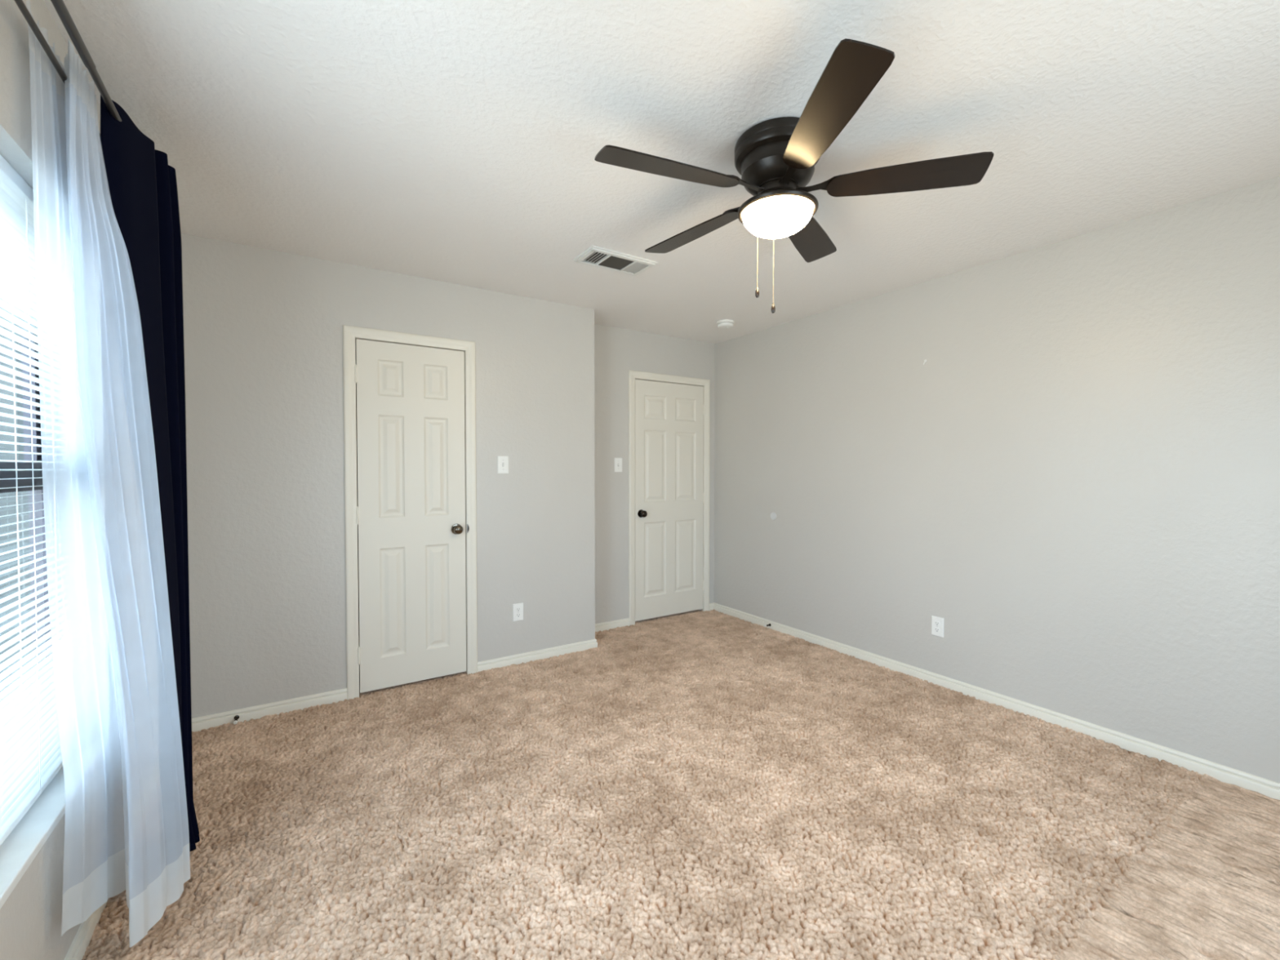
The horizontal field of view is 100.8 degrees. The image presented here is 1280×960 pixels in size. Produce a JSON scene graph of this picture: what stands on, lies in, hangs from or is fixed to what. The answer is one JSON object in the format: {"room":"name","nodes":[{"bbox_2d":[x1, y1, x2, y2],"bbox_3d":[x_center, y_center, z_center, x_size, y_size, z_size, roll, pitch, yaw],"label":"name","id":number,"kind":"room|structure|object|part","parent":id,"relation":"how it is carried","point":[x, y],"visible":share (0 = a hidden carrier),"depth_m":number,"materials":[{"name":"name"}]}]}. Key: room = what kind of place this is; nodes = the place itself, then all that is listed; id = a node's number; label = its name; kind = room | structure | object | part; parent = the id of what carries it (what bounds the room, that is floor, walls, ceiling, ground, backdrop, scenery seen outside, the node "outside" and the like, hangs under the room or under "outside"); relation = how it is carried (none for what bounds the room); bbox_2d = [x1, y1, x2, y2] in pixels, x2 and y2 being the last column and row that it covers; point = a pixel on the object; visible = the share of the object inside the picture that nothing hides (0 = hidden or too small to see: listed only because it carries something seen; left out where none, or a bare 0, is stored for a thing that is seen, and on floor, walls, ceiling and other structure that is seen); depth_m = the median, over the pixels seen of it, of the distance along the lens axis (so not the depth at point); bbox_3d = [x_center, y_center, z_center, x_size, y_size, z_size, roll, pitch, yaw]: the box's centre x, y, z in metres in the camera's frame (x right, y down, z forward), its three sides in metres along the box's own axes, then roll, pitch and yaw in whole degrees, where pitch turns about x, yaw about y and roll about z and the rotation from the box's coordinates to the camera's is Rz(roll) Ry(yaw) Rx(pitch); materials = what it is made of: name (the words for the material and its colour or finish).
{"room":"empty bedroom","nodes":[
{"label":"empty bedroom","id":0,"kind":"room"},
{"bbox_2d":[0,0,100,959],"bbox_3d":[-1.264,0.072,0.875,0.160,2.470,4.842,-1,1,-33],"label":"wall","id":1,"kind":"structure","parent":0,"point":[31,916],"depth_m":1.19,"materials":[{"name":"grey paint"}]},
{"bbox_2d":[0,301,65,909],"bbox_3d":[-1.213,0.062,0.806,0.162,1.582,1.950,-1,1,-33],"label":"window","id":2,"kind":"structure","parent":1,"relation":"in","point":[19,850],"depth_m":1.36,"materials":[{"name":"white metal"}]},
{"bbox_3d":[-1.526,0.375,1.223,0.024,0.835,0.870,-1,1,-33],"label":"sash","id":3,"kind":"part","parent":2,"relation":"part of","materials":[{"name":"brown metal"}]},
{"bbox_3d":[-1.547,-0.337,1.195,0.025,0.741,0.870,-1,1,-33],"label":"sash","id":4,"kind":"part","parent":2,"relation":"part of","materials":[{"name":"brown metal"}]},
{"bbox_2d":[0,154,62,845],"bbox_3d":[-1.484,0.036,1.239,0.038,1.547,0.892,-1,1,-33],"label":"window blind","id":5,"kind":"object","parent":2,"relation":"attached to","point":[30,750],"visible":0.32,"depth_m":1.31,"materials":[{"name":"white plastic"}]},
{"bbox_3d":[-1.543,0.048,1.330,0.030,1.504,0.002,-1,1,-33],"label":"ladder cord","id":6,"kind":"part","parent":5,"relation":"part of","materials":[{"name":"white fabric"}]},
{"bbox_3d":[-1.484,0.803,1.255,0.025,0.014,0.892,-1,1,-33],"label":"rail","id":7,"kind":"part","parent":5,"relation":"part of","materials":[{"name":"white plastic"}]},
{"bbox_3d":[-1.189,0.842,0.837,0.106,0.022,1.950,-1,1,-33],"label":"sill","id":8,"kind":"part","parent":2,"relation":"part of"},
{"bbox_3d":[-1.257,0.052,0.776,0.056,1.560,1.950,-1,1,-33],"label":"frame","id":9,"kind":"part","parent":2,"relation":"part of","materials":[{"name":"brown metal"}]},
{"bbox_2d":[13,0,100,137],"bbox_3d":[-1.080,-0.949,0.772,0.058,0.070,2.671,-1,1,-33],"label":"curtain rod","id":10,"kind":"object","parent":1,"relation":"attached to","point":[20,3],"visible":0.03,"depth_m":1.16,"materials":[{"name":"grey metal"}]},
{"bbox_2d":[26,0,190,947],"bbox_3d":[-1.382,0.060,1.336,0.217,2.242,0.352,0,1,-4],"label":"sheer curtain","id":11,"kind":"object","parent":10,"relation":"hanging from","point":[126,823],"visible":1,"depth_m":1.36,"materials":[{"name":"white fabric"}]},
{"bbox_2d":[50,0,121,121],"bbox_3d":[-1.053,-0.950,0.787,0.121,0.084,2.686,-1,1,-33],"label":"curtain rod","id":12,"kind":"object","parent":1,"relation":"attached to","point":[60,6],"visible":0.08,"depth_m":1.21,"materials":[{"name":"grey metal"}]},
{"bbox_2d":[100,94,199,855],"bbox_3d":[-1.515,0.099,1.678,0.146,2.266,0.514,-1,1,-33],"label":"curtain","id":13,"kind":"object","parent":12,"relation":"hanging from","point":[143,185],"visible":0.73,"depth_m":1.66,"materials":[{"name":"black fabric"}]},
{"bbox_2d":[64,897,108,959],"bbox_3d":[-1.123,1.255,0.844,0.014,0.069,4.195,-1,1,-33],"label":"baseboard","id":14,"kind":"structure","parent":1,"relation":"attached to","point":[82,940],"depth_m":1.43,"materials":[{"name":"beige paint"}]},
{"bbox_2d":[181,233,595,718],"bbox_3d":[-1.422,0.019,3.393,2.318,2.470,0.448,-1,1,-33],"label":"wall","id":15,"kind":"structure","parent":0,"point":[263,328],"depth_m":2.90,"materials":[{"name":"grey paint"}]},
{"bbox_2d":[342,324,477,699],"bbox_3d":[-1.373,0.186,3.209,0.731,2.108,0.110,-1,1,-33],"label":"trim","id":16,"kind":"structure","parent":15,"relation":"attached to","point":[350,333],"depth_m":3.03,"materials":[{"name":"beige paint"}]},
{"bbox_2d":[354,338,469,693],"bbox_3d":[-1.343,0.208,3.162,0.636,2.018,0.104,-1,1,-33],"label":"door","id":17,"kind":"structure","parent":15,"relation":"in","point":[411,508],"depth_m":3.16,"materials":[{"name":"beige paint"}]},
{"bbox_3d":[-1.127,0.306,3.280,0.057,0.057,0.059,-1,1,-33],"label":"knob","id":18,"kind":"part","parent":17,"relation":"part of","materials":[{"name":"grey metal"}]},
{"bbox_2d":[191,602,714,732],"bbox_3d":[-0.789,1.194,3.748,3.740,0.069,0.342,-1,1,-33],"label":"baseboard","id":19,"kind":"structure","parent":15,"relation":"attached to","point":[256,712],"depth_m":2.94,"materials":[{"name":"beige paint"}]},
{"bbox_2d":[233,715,239,724],"bbox_3d":[-2.047,1.217,2.686,0.022,0.022,0.072,-1,1,-33],"label":"door stop","id":20,"kind":"object","parent":19,"relation":"attached to","point":[237,717],"visible":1,"depth_m":2.69,"materials":[{"name":"black metal"}]},
{"bbox_2d":[497,455,508,473],"bbox_3d":[-0.891,-0.099,3.457,0.074,0.116,0.018,-1,1,-33],"label":"light switch","id":21,"kind":"object","parent":15,"relation":"attached to","point":[502,460],"visible":1,"depth_m":3.46,"materials":[{"name":"white plastic"}]},
{"bbox_2d":[512,602,523,621],"bbox_3d":[-0.812,0.881,3.534,0.072,0.116,0.009,-1,1,-33],"label":"power outlet","id":22,"kind":"object","parent":15,"relation":"attached to","point":[517,608],"visible":1,"depth_m":3.53,"materials":[{"name":"white plastic"}]},
{"bbox_2d":[594,324,715,623],"bbox_3d":[0.057,-0.005,4.548,1.422,2.470,0.120,-1,1,-33],"label":"wall","id":23,"kind":"structure","parent":0,"point":[617,351],"depth_m":4.32,"materials":[{"name":"grey paint"}]},
{"bbox_2d":[613,457,622,471],"bbox_3d":[-0.174,-0.122,4.314,0.074,0.116,0.018,-1,1,-33],"label":"light switch","id":24,"kind":"object","parent":23,"relation":"attached to","point":[617,461],"visible":1,"depth_m":4.31,"materials":[{"name":"white plastic"}]},
{"bbox_2d":[628,369,710,625],"bbox_3d":[0.247,0.150,4.651,0.865,2.119,0.110,-1,1,-33],"label":"trim","id":25,"kind":"structure","parent":23,"relation":"attached to","point":[633,375],"depth_m":4.50,"materials":[{"name":"beige paint"}]},
{"bbox_2d":[635,378,705,621],"bbox_3d":[0.285,0.170,4.610,0.752,2.022,0.104,-1,1,-33],"label":"door","id":26,"kind":"structure","parent":23,"relation":"in","point":[669,494],"depth_m":4.61,"materials":[{"name":"beige paint"}]},
{"bbox_3d":[0.028,0.283,4.421,0.057,0.057,0.059,-1,1,-33],"label":"knob","id":27,"kind":"part","parent":26,"relation":"part of","materials":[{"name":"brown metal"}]},
{"bbox_2d":[43,0,1279,343],"bbox_3d":[0.354,-1.225,1.900,4.020,0.080,4.842,-1,1,-33],"label":"ceiling","id":28,"kind":"structure","parent":0,"point":[458,142],"depth_m":1.77,"materials":[{"name":"white paint"}]},
{"bbox_2d":[573,244,657,275],"bbox_3d":[-0.134,-1.198,2.917,0.410,0.016,0.230,-1,1,-33],"label":"ceiling vent","id":29,"kind":"object","parent":28,"relation":"in","point":[594,255],"visible":1,"depth_m":2.90,"materials":[{"name":"white metal"}]},
{"bbox_2d":[598,255,634,270],"bbox_3d":[-0.137,-1.198,2.921,0.150,0.008,0.161,-1,1,-33],"label":"grille","id":30,"kind":"object","parent":29,"relation":"attached to","point":[606,262],"depth_m":2.92,"materials":[{"name":"grey metal"}]},
{"bbox_2d":[716,319,733,328],"bbox_3d":[0.664,-1.206,4.121,0.136,0.050,0.136,-1,1,-33],"label":"smoke detector","id":31,"kind":"object","parent":28,"relation":"attached to","point":[724,323],"visible":1,"depth_m":4.08,"materials":[{"name":"white plastic"}]},
{"bbox_2d":[594,38,993,313],"bbox_3d":[0.453,-0.907,1.882,1.267,0.552,1.252,-1,1,-33],"label":"ceiling fan","id":32,"kind":"object","parent":28,"relation":"hanging from","point":[775,159],"visible":1,"depth_m":1.75,"materials":[{"name":"brown metal"}]},
{"bbox_3d":[0.102,-1.004,1.713,0.491,0.006,0.138,0,13,-22],"label":"blade","id":33,"kind":"part","parent":32,"relation":"part of","materials":[{"name":"brown wood"}]},
{"bbox_3d":[0.221,-1.014,2.180,0.138,0.006,0.491,-16,11,-38],"label":"blade","id":34,"kind":"part","parent":32,"relation":"part of","materials":[{"name":"brown wood"}]},
{"bbox_3d":[0.505,-0.809,2.007,0.003,0.293,0.010,0,1,11],"label":"pull chain","id":35,"kind":"part","parent":32,"relation":"part of","materials":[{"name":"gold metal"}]},
{"bbox_3d":[0.483,-0.906,1.867,0.242,0.078,0.242,-1,1,-33],"label":"lamp shade","id":36,"kind":"part","parent":32,"relation":"part of","materials":[{"name":"white glass"}]},
{"bbox_3d":[0.702,-1.015,2.212,0.138,0.006,0.491,-13,-6,32],"label":"blade","id":37,"kind":"part","parent":32,"relation":"part of","materials":[{"name":"brown wood"}]},
{"bbox_3d":[0.510,-0.999,1.456,0.138,0.006,0.491,12,0,-4],"label":"blade","id":38,"kind":"part","parent":32,"relation":"part of","materials":[{"name":"brown wood"}]},
{"bbox_3d":[0.881,-1.005,1.764,0.491,0.006,0.138,0,-11,14],"label":"blade","id":39,"kind":"part","parent":32,"relation":"part of","materials":[{"name":"brown wood"}]},
{"bbox_2d":[81,608,1279,959],"bbox_3d":[0.330,1.269,2.031,3.784,0.045,4.642,-1,1,-33],"label":"floor","id":40,"kind":"structure","parent":0,"point":[713,784],"depth_m":1.91,"materials":[{"name":"brown carpet"}]},
{"bbox_2d":[714,175,1279,782],"bbox_3d":[1.990,0.027,2.989,0.120,2.470,4.842,-1,1,-33],"label":"wall","id":41,"kind":"structure","parent":0,"point":[1078,474],"depth_m":2.70,"materials":[{"name":"grey paint"}]},
{"bbox_2d":[770,512,776,519],"bbox_3d":[1.077,0.291,4.282,0.006,0.062,0.062,-1,1,-33],"label":"bumper cover","id":42,"kind":"object","parent":41,"relation":"attached to","point":[773,516],"visible":1,"depth_m":4.28,"materials":[{"name":"white plastic"}]},
{"bbox_2d":[931,615,943,637],"bbox_3d":[1.792,0.883,3.192,0.009,0.116,0.072,-1,1,-33],"label":"power outlet","id":43,"kind":"object","parent":41,"relation":"attached to","point":[937,623],"visible":1,"depth_m":3.19,"materials":[{"name":"white plastic"}]},
{"bbox_2d":[933,627,940,632],"bbox_3d":[1.790,0.903,3.191,0.003,0.025,0.034,-1,1,-33],"label":"receptacle","id":44,"kind":"object","parent":43,"relation":"attached to","point":[935,629],"depth_m":3.19,"materials":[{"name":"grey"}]},
{"bbox_2d":[934,621,940,626],"bbox_3d":[1.790,0.864,3.191,0.003,0.025,0.034,-1,1,-33],"label":"receptacle","id":45,"kind":"object","parent":43,"relation":"attached to","point":[936,623],"depth_m":3.19,"materials":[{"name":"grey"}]},
{"bbox_2d":[713,602,1279,799],"bbox_3d":[1.912,1.210,3.010,0.014,0.069,4.522,-1,1,-33],"label":"baseboard","id":46,"kind":"structure","parent":41,"relation":"attached to","point":[1224,774],"depth_m":2.70,"materials":[{"name":"beige paint"}]},
{"label":"outside","id":47,"kind":"structure","parent":0,"visible":0},
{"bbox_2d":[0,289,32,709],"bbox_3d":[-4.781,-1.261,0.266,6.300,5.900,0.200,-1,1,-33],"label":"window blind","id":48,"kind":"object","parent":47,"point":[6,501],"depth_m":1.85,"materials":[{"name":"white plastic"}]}
]}

